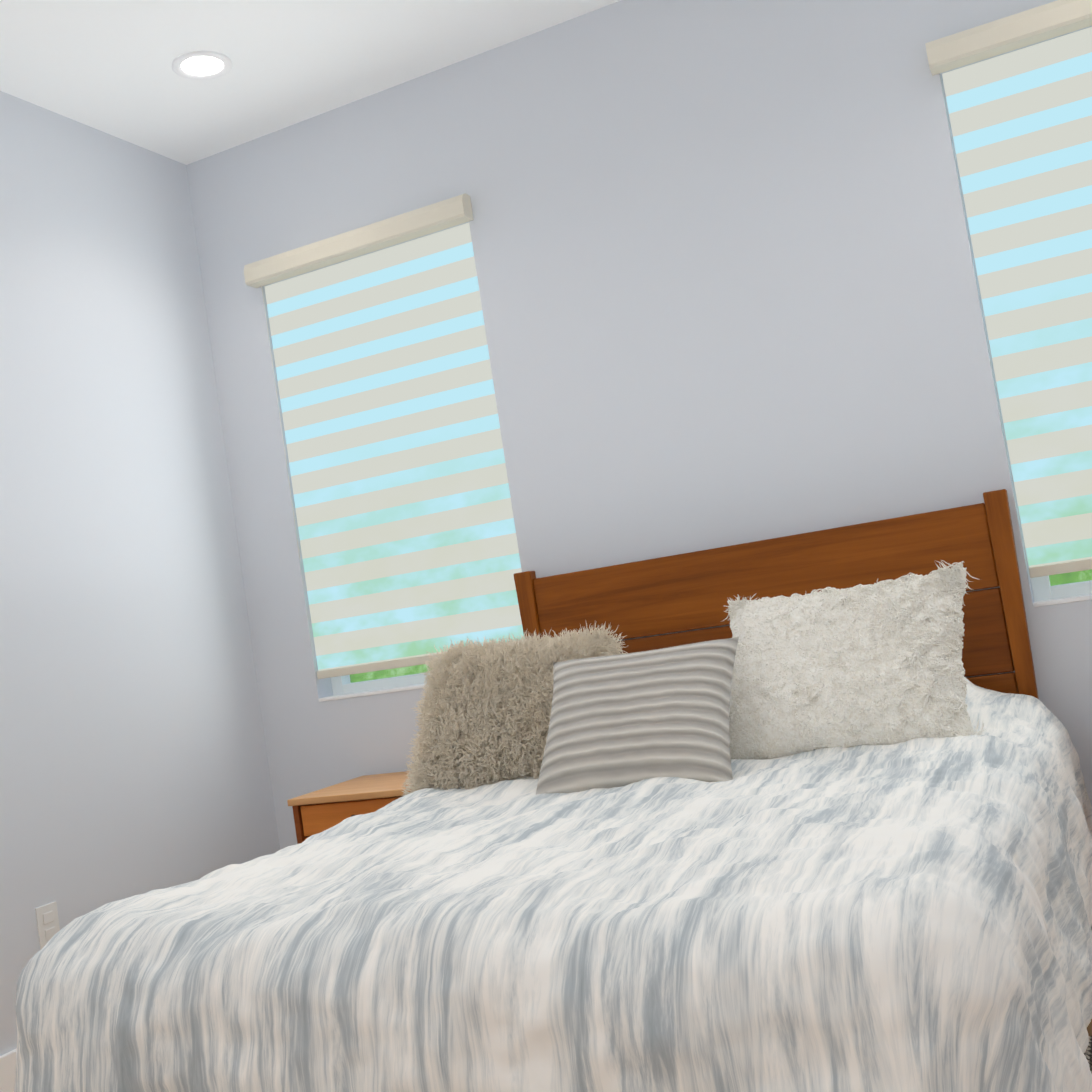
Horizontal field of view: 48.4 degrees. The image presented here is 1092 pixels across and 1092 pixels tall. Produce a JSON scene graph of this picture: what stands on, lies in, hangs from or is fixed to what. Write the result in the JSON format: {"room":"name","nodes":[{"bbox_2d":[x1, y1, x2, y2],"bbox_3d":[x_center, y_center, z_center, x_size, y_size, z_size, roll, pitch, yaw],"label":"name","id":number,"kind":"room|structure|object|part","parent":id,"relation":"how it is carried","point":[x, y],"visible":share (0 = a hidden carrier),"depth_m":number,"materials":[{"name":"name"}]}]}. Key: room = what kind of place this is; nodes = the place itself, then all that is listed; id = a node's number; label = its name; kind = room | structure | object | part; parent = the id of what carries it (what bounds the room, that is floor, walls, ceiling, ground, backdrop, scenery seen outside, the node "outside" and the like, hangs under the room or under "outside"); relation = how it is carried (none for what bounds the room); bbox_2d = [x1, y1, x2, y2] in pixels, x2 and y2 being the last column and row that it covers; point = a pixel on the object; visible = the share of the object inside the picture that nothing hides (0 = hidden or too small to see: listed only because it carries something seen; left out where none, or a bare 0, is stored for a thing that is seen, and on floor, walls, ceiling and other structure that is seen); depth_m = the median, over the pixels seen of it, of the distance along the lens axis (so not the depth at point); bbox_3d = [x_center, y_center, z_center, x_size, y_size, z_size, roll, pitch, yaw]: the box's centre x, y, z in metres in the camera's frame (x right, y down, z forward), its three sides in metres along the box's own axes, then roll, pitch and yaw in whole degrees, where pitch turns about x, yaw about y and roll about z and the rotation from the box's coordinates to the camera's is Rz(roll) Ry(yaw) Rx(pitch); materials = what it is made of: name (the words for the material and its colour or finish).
{"room":"bedroom","nodes":[
{"label":"bedroom","id":0,"kind":"room"},
{"bbox_2d":[0,91,279,1055],"bbox_3d":[-1.956,0.053,2.613,0.150,2.840,4.110,-10,-4,25],"label":"wall","id":1,"kind":"structure","parent":0,"point":[132,751],"depth_m":3.78,"materials":[{"name":"white paint"}]},
{"bbox_2d":[0,1049,16,1091],"bbox_3d":[-1.681,1.379,2.490,0.016,0.125,3.794,-10,-4,25],"label":"baseboard","id":2,"kind":"structure","parent":1,"relation":"attached to","point":[7,1070],"depth_m":3.12,"materials":[{"name":"white"}]},
{"bbox_2d":[35,901,59,949],"bbox_3d":[-1.359,1.038,3.322,0.008,0.114,0.070,-10,-4,25],"label":"electrical outlet","id":3,"kind":"object","parent":1,"relation":"attached to","point":[47,919],"visible":0.75,"depth_m":3.31,"materials":[{"name":"white plastic"}]},
{"bbox_2d":[0,0,620,164],"bbox_3d":[-0.482,-1.704,1.911,3.940,0.100,4.110,-10,-4,25],"label":"ceiling","id":4,"kind":"structure","parent":0,"point":[105,66],"depth_m":3.69,"materials":[{"name":"white paint"}]},
{"bbox_2d":[172,50,232,79],"bbox_3d":[-1.042,-1.456,3.684,0.180,0.008,0.180,-10,-4,25],"label":"recessed light","id":5,"kind":"object","parent":4,"relation":"in","point":[201,65],"visible":1,"depth_m":3.68,"materials":[{"name":"white plastic"}]},
{"bbox_2d":[186,0,1091,849],"bbox_3d":[0.573,-0.272,3.619,3.940,2.840,0.150,-10,-4,25],"label":"wall","id":6,"kind":"structure","parent":0,"point":[726,274],"depth_m":3.63,"materials":[{"name":"white paint"}]},
{"bbox_2d":[319,683,427,701],"bbox_3d":[-0.387,0.461,4.034,0.838,0.012,0.089,-10,-4,25],"label":"window sill","id":7,"kind":"structure","parent":6,"relation":"attached to","point":[378,691],"depth_m":4.09,"materials":[{"name":"white paint"}]},
{"bbox_2d":[261,285,517,694],"bbox_3d":[-0.488,-0.261,4.099,0.840,1.475,0.153,-10,-4,25],"label":"window","id":8,"kind":"structure","parent":6,"relation":"in","point":[342,685],"depth_m":4.15,"materials":[{"name":"white"}]},
{"bbox_3d":[-0.920,-0.430,4.215,0.003,0.973,0.003,-10,-4,25],"label":"cord","id":9,"kind":"part","parent":8,"relation":"part of","materials":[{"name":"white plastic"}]},
{"bbox_2d":[244,193,473,287],"bbox_3d":[-0.643,-1.015,4.059,0.876,0.080,0.061,-10,-4,25],"label":"window valance","id":10,"kind":"object","parent":8,"relation":"attached to","point":[425,220],"visible":1,"depth_m":4.02,"materials":[{"name":"beige"}]},
{"bbox_2d":[265,222,523,670],"bbox_3d":[-0.516,-0.307,4.056,0.828,1.360,0.002,-10,-4,25],"label":"window blind","id":11,"kind":"object","parent":8,"relation":"attached to","point":[404,512],"visible":0.86,"depth_m":4.05,"materials":[{"name":"beige fabric"}]},
{"bbox_3d":[-0.412,0.378,4.014,0.830,0.028,0.022,-10,-4,25],"label":"left window blind rail","id":12,"kind":"part","parent":8,"relation":"part of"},
{"bbox_2d":[943,83,1091,601],"bbox_3d":[1.587,-0.636,3.132,0.860,1.475,0.153,-10,-4,25],"label":"window","id":13,"kind":"structure","parent":6,"relation":"in","point":[1043,588],"depth_m":3.25,"materials":[{"name":"white"}]},
{"bbox_2d":[925,0,1091,75],"bbox_3d":[1.433,-1.391,3.092,0.896,0.080,0.061,-10,-4,25],"label":"window valance","id":14,"kind":"object","parent":13,"relation":"attached to","point":[1011,33],"visible":1,"depth_m":3.17,"materials":[{"name":"beige"}]},
{"bbox_2d":[942,27,1091,566],"bbox_3d":[1.559,-0.682,3.089,0.848,1.360,0.002,-10,-4,25],"label":"window blind","id":15,"kind":"object","parent":13,"relation":"attached to","point":[1021,122],"visible":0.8,"depth_m":3.21,"materials":[{"name":"beige fabric"}]},
{"bbox_3d":[1.664,0.003,3.047,0.850,0.028,0.022,-10,-4,25],"label":"right window blind rail","id":16,"kind":"part","parent":13,"relation":"part of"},
{"bbox_2d":[1033,594,1091,606],"bbox_3d":[1.688,0.086,3.067,0.858,0.012,0.089,-10,-4,25],"label":"window sill","id":17,"kind":"structure","parent":6,"relation":"attached to","point":[1069,599],"depth_m":3.18,"materials":[{"name":"white paint"}]},
{"bbox_2d":[1086,1019,1091,1035],"bbox_3d":[-0.040,1.197,1.735,3.940,0.100,4.110,-10,-4,25],"label":"floor","id":18,"kind":"structure","parent":0,"point":[1089,1028],"depth_m":2.55,"materials":[{"name":"brown wood"}]},
{"bbox_2d":[287,771,414,843],"bbox_3d":[-0.451,1.029,3.761,0.458,0.602,0.416,-10,-4,25],"label":"nightstand","id":19,"kind":"object","parent":18,"relation":"on","point":[319,811],"visible":0.1,"depth_m":3.66,"materials":[{"name":"brown wood"}]},
{"bbox_2d":[14,489,1091,1091],"bbox_3d":[0.213,0.559,2.525,1.645,1.178,2.103,-10,-4,25],"label":"bed","id":20,"kind":"object","parent":18,"relation":"on","point":[814,815],"visible":1,"depth_m":1.85,"materials":[{"name":"white fabric"}]},
{"bbox_2d":[1084,1036,1091,1072],"bbox_3d":[0.132,1.135,2.091,2.090,0.012,1.560,-10,-4,25],"label":"rug","id":21,"kind":"object","parent":18,"relation":"on","point":[1088,1053],"depth_m":2.40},
{"label":"outside","id":22,"kind":"structure","parent":0,"visible":0},
{"bbox_2d":[350,569,1091,682],"bbox_3d":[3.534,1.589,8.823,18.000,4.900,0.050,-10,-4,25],"label":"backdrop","id":23,"kind":"structure","parent":22,"point":[1071,575],"depth_m":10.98,"materials":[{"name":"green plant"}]}
]}

